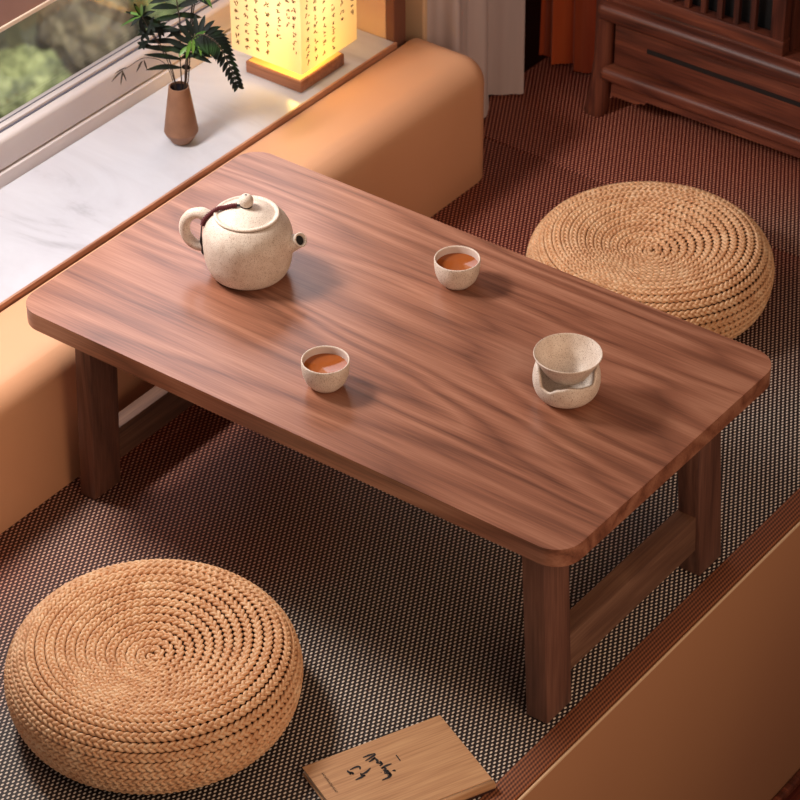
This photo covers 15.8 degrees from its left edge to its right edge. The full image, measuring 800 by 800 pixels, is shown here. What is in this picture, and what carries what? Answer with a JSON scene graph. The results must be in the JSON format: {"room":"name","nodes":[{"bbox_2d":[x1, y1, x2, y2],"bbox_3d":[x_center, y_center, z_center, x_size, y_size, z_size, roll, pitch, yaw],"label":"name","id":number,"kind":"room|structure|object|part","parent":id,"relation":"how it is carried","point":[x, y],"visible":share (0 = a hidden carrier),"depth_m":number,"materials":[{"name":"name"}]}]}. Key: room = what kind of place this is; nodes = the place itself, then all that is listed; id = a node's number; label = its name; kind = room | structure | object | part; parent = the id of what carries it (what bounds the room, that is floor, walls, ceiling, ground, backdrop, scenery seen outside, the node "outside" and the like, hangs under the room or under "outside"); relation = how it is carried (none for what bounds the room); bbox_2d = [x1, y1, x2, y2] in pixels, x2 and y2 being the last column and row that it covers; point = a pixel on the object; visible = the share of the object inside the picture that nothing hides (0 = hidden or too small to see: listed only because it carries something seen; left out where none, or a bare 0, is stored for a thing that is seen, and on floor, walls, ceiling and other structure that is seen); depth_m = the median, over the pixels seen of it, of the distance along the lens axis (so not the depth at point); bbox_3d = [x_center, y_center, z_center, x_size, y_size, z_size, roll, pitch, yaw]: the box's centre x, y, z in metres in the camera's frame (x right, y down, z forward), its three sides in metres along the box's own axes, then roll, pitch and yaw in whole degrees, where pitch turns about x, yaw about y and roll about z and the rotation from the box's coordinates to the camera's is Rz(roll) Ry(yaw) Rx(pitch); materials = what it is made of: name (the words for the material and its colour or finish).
{"room":"tea room","nodes":[
{"label":"tea room","id":0,"kind":"room"},
{"bbox_2d":[356,0,385,38],"bbox_3d":[-0.120,-0.859,4.035,0.266,2.090,0.028,24,43,29],"label":"wall","id":1,"kind":"structure","parent":0,"point":[371,14],"depth_m":4.17,"materials":[{"name":"paint"}]},
{"bbox_2d":[386,0,405,48],"bbox_3d":[-0.007,-0.809,3.967,0.015,2.090,0.030,24,43,29],"label":"trim","id":2,"kind":"structure","parent":1,"relation":"attached to","point":[395,9],"depth_m":4.15,"materials":[{"name":"brown wood"}]},
{"bbox_2d":[406,0,426,42],"bbox_3d":[0.012,-1.038,3.862,0.058,1.599,0.010,24,43,29],"label":"trim","id":3,"kind":"structure","parent":1,"relation":"attached to","point":[416,10],"depth_m":4.20,"materials":[{"name":"brown"}]},
{"bbox_2d":[524,0,546,72],"bbox_3d":[1.391,-0.687,3.792,2.960,2.090,0.040,24,43,29],"label":"wall","id":4,"kind":"structure","parent":0,"point":[532,57],"depth_m":4.90,"materials":[{"name":"brown"}]},
{"bbox_2d":[772,769,799,799],"bbox_3d":[0.169,0.812,3.518,0.010,0.014,3.150,24,43,29],"label":"baseboard","id":5,"kind":"structure","parent":4,"relation":"attached to","point":[794,781],"depth_m":3.90,"materials":[{"name":"brown wood"}]},
{"bbox_2d":[786,784,799,799],"bbox_3d":[0.261,1.072,3.213,2.960,0.040,3.820,24,43,29],"label":"floor","id":6,"kind":"structure","parent":0,"point":[795,795],"depth_m":3.90,"materials":[{"name":"brown wood"}]},
{"bbox_3d":[-0.178,0.432,3.644,0.901,0.478,3.058,24,43,29],"label":"platform","id":7,"kind":"object","parent":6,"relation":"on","visible":0},
{"bbox_2d":[0,137,799,799],"bbox_3d":[-0.325,0.357,3.334,0.913,0.011,2.554,24,43,29],"label":"mat","id":8,"kind":"object","parent":7,"relation":"on","point":[402,616],"visible":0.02,"depth_m":3.54,"materials":[{"name":"wicker"}]},
{"bbox_2d":[4,559,303,794],"bbox_3d":[-0.282,0.312,3.295,0.342,0.103,0.342,-2,37,-2],"label":"floor cushion","id":9,"kind":"object","parent":8,"relation":"on","point":[151,676],"visible":1,"depth_m":3.23,"materials":[{"name":"wicker"}]},
{"bbox_2d":[0,38,483,533],"bbox_3d":[-0.657,0.152,3.438,0.124,0.198,2.485,24,43,29],"label":"bolster","id":10,"kind":"object","parent":8,"relation":"on","point":[406,131],"visible":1,"depth_m":3.98,"materials":[{"name":"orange leather"}]},
{"bbox_2d":[26,152,770,723],"bbox_3d":[-0.008,0.039,3.500,0.800,0.299,0.452,24,43,29],"label":"table","id":11,"kind":"object","parent":8,"relation":"on","point":[438,409],"visible":0.98,"depth_m":3.38,"materials":[{"name":"brown wood"}]},
{"bbox_3d":[-0.375,0.005,3.570,0.043,0.275,0.054,24,43,29],"label":"leg","id":12,"kind":"part","parent":11,"relation":"part of","materials":[{"name":"brown wood"}]},
{"bbox_2d":[179,193,306,289],"bbox_3d":[-0.190,-0.201,3.479,0.119,0.112,0.116,-21,41,-25],"label":"teapot","id":13,"kind":"object","parent":11,"relation":"on","point":[247,241],"visible":1,"depth_m":3.45,"materials":[{"name":"ceramic"}]},
{"bbox_3d":[-0.247,-0.207,3.489,0.043,0.061,0.017,5,37,7],"label":"handle","id":14,"kind":"part","parent":13,"relation":"part of","materials":[{"name":"ceramic"}]},
{"bbox_3d":[-0.218,-0.224,3.463,0.046,0.033,0.011,1,37,1],"label":"cord","id":15,"kind":"part","parent":13,"relation":"part of","materials":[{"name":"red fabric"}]},
{"bbox_3d":[-0.184,-0.239,3.451,0.018,0.018,0.018,20,41,25],"label":"knob","id":16,"kind":"part","parent":13,"relation":"part of","materials":[{"name":"ceramic"}]},
{"bbox_3d":[-0.184,-0.227,3.460,0.080,0.014,0.080,24,43,29],"label":"lid","id":17,"kind":"part","parent":13,"relation":"part of","materials":[{"name":"ceramic"}]},
{"bbox_3d":[-0.132,-0.187,3.473,0.038,0.034,0.028,15,39,20],"label":"spout","id":18,"kind":"part","parent":13,"relation":"part of","materials":[{"name":"ceramic"}]},
{"bbox_2d":[301,346,349,392],"bbox_3d":[-0.086,-0.032,3.315,0.056,0.036,0.056,24,43,29],"label":"tea cup","id":19,"kind":"object","parent":11,"relation":"on","point":[325,369],"visible":1,"depth_m":3.31,"materials":[{"name":"ceramic"}]},
{"bbox_2d":[434,245,480,289],"bbox_3d":[0.069,-0.157,3.482,0.056,0.036,0.056,24,43,29],"label":"tea cup","id":20,"kind":"object","parent":11,"relation":"on","point":[457,267],"visible":1,"depth_m":3.47,"materials":[{"name":"ceramic"}]},
{"bbox_3d":[0.166,0.245,3.241,0.039,0.275,0.059,24,43,29],"label":"leg","id":21,"kind":"part","parent":11,"relation":"part of","materials":[{"name":"brown wood"}]},
{"bbox_2d":[532,362,600,408],"bbox_3d":[0.191,-0.024,3.292,0.078,0.047,0.078,24,43,29],"label":"stand","id":22,"kind":"object","parent":11,"relation":"on","point":[552,393],"visible":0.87,"depth_m":3.27,"materials":[{"name":"ceramic"}]},
{"bbox_2d":[533,333,602,384],"bbox_3d":[0.191,-0.039,3.281,0.079,0.038,0.079,24,43,29],"label":"bowl","id":23,"kind":"object","parent":22,"relation":"on","point":[565,358],"visible":1,"depth_m":3.29,"materials":[{"name":"ceramic"}]},
{"bbox_3d":[0.359,0.091,3.448,0.038,0.275,0.071,24,43,29],"label":"leg","id":24,"kind":"part","parent":11,"relation":"part of","materials":[{"name":"brown wood"}]},
{"bbox_2d":[302,715,495,799],"bbox_3d":[-0.001,0.424,3.221,0.178,0.012,0.129,-18,40,-22],"label":"wooden box","id":25,"kind":"object","parent":8,"relation":"on","point":[425,760],"visible":1,"depth_m":3.23,"materials":[{"name":"brown wood"}]},
{"bbox_2d":[526,181,774,339],"bbox_3d":[0.344,-0.183,3.961,0.342,0.103,0.342,3,37,4],"label":"floor cushion","id":26,"kind":"object","parent":8,"relation":"on","point":[690,254],"visible":0.84,"depth_m":3.92,"materials":[{"name":"wicker"}]},
{"bbox_2d":[483,57,799,257],"bbox_3d":[0.594,-0.374,4.315,0.913,0.011,0.501,24,43,29],"label":"mat","id":27,"kind":"object","parent":7,"relation":"on","point":[549,122],"visible":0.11,"depth_m":4.32,"materials":[{"name":"fabric"}]},
{"bbox_2d":[427,0,524,117],"bbox_3d":[0.111,-1.038,3.943,0.048,1.496,0.194,24,43,29],"label":"curtain","id":28,"kind":"object","parent":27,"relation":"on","point":[491,33],"visible":0.62,"depth_m":4.34,"materials":[{"name":"white fabric"}]},
{"bbox_2d":[539,0,596,72],"bbox_3d":[0.275,-1.119,4.051,0.147,1.496,0.022,21,42,27],"label":"curtain","id":29,"kind":"object","parent":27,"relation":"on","point":[567,28],"visible":0.7,"depth_m":4.47,"materials":[{"name":"fabric"}]},
{"bbox_2d":[584,0,799,157],"bbox_3d":[0.831,-0.641,3.984,1.149,0.809,0.350,24,43,29],"label":"base cabinet","id":30,"kind":"object","parent":27,"relation":"on","point":[731,66],"visible":1,"depth_m":4.21,"materials":[{"name":"brown wood"}]},
{"bbox_3d":[0.301,-0.755,4.168,0.043,0.779,0.038,24,43,29],"label":"leg","id":31,"kind":"part","parent":30,"relation":"part of","materials":[{"name":"brown wood"}]},
{"bbox_3d":[0.746,-0.396,4.025,1.102,0.029,0.054,24,43,29],"label":"moulding","id":32,"kind":"part","parent":30,"relation":"part of","materials":[{"name":"brown wood"}]},
{"bbox_3d":[0.745,-0.309,4.086,1.086,0.023,0.040,24,43,29],"label":"moulding","id":33,"kind":"part","parent":30,"relation":"part of","materials":[{"name":"brown wood"}]},
{"bbox_3d":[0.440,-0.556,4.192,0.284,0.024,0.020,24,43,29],"label":"slatted door","id":34,"kind":"part","parent":30,"relation":"part of","materials":[{"name":"brown wood"}]},
{"bbox_3d":[0.748,-0.353,4.058,1.054,0.075,0.015,24,43,29],"label":"drawer","id":35,"kind":"part","parent":30,"relation":"part of","materials":[{"name":"brown wood"}]},
{"bbox_3d":[0.741,-0.353,4.051,0.934,0.007,0.002,24,43,29],"label":"slot handle","id":36,"kind":"part","parent":30,"relation":"part of","materials":[{"name":"black wood"}]},
{"bbox_2d":[517,521,799,799],"bbox_3d":[0.165,0.616,3.383,0.004,0.490,3.158,24,43,29],"label":"panel","id":37,"kind":"object","parent":7,"relation":"attached to","point":[717,716],"visible":1,"depth_m":3.56,"materials":[{"name":"brown"}]},
{"bbox_3d":[-0.875,0.321,3.636,0.282,0.673,2.516,24,43,29],"label":"wall","id":38,"kind":"structure","parent":0,"visible":0},
{"bbox_2d":[0,0,231,188],"bbox_3d":[-0.953,-0.512,3.089,0.096,1.316,2.516,24,43,29],"label":"window","id":39,"kind":"structure","parent":38,"relation":"in","point":[75,107],"depth_m":3.94,"materials":[{"name":"grey"}]},
{"bbox_2d":[0,0,55,32],"bbox_3d":[-0.933,-0.599,3.016,0.008,1.090,2.490,24,43,29],"label":"window blind","id":40,"kind":"object","parent":39,"relation":"attached to","point":[12,12],"visible":1,"depth_m":3.78,"materials":[{"name":"beige"}]},
{"bbox_3d":[-0.936,-0.046,3.420,0.018,0.012,2.516,24,43,29],"label":"sash","id":41,"kind":"part","parent":39,"relation":"part of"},
{"bbox_2d":[0,29,396,311],"bbox_3d":[-0.835,0.065,3.408,0.191,0.037,2.516,24,43,29],"label":"window sill","id":42,"kind":"structure","parent":38,"relation":"on","point":[58,212],"depth_m":3.90,"materials":[{"name":"white stone"}]},
{"bbox_2d":[164,81,197,145],"bbox_3d":[-0.299,-0.390,3.917,0.048,0.087,0.048,16,39,20],"label":"vase","id":43,"kind":"object","parent":42,"relation":"on","point":[181,125],"visible":1,"depth_m":3.90,"materials":[{"name":"brown ceramic"}]},
{"bbox_2d":[112,0,243,91],"bbox_3d":[-0.297,-0.489,3.837,0.180,0.249,0.046,4,37,6],"label":"arrangement","id":44,"kind":"object","parent":43,"relation":"in","point":[201,47],"visible":1,"depth_m":3.83,"materials":[{"name":"green plant"}]},
{"bbox_2d":[230,0,356,92],"bbox_3d":[-0.150,-0.578,4.022,0.128,0.262,0.128,24,43,29],"label":"table lamp","id":45,"kind":"object","parent":42,"relation":"on","point":[292,44],"visible":1,"depth_m":4.02,"materials":[{"name":"yellow paper"}]},
{"label":"outside","id":46,"kind":"structure","parent":0,"visible":0},
{"bbox_2d":[4,3,139,49],"bbox_3d":[-10.099,-3.697,29.302,37.000,0.300,65.000,24,43,29],"label":"ground","id":47,"kind":"structure","parent":46,"point":[23,32],"depth_m":29.01,"materials":[{"name":"green plant"}]},
{"bbox_2d":[0,31,7,50],"bbox_3d":[-4.257,-3.476,27.754,0.969,1.154,0.952,-20,41,-24],"label":"tree","id":48,"kind":"object","parent":47,"relation":"on","point":[3,44],"visible":0.3,"depth_m":27.72,"materials":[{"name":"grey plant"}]},
{"bbox_2d":[0,45,70,117],"bbox_3d":[-3.534,-2.905,27.206,0.979,0.888,0.951,24,43,29],"label":"round shrub","id":49,"kind":"object","parent":47,"relation":"on","point":[26,72],"visible":0.47,"depth_m":26.84,"materials":[{"name":"green plant"}]},
{"bbox_2d":[35,0,135,75],"bbox_3d":[-3.028,-3.585,27.841,1.005,1.215,0.965,24,43,29],"label":"tree","id":50,"kind":"object","parent":47,"relation":"on","point":[80,32],"visible":0.51,"depth_m":27.49,"materials":[{"name":"brown plant"}]},
{"bbox_2d":[129,0,184,29],"bbox_3d":[-2.143,-4.051,28.420,1.112,1.266,1.120,24,43,29],"label":"tree","id":51,"kind":"object","parent":47,"relation":"on","point":[158,12],"visible":0.06,"depth_m":28.04,"materials":[{"name":"green plant"}]}
]}

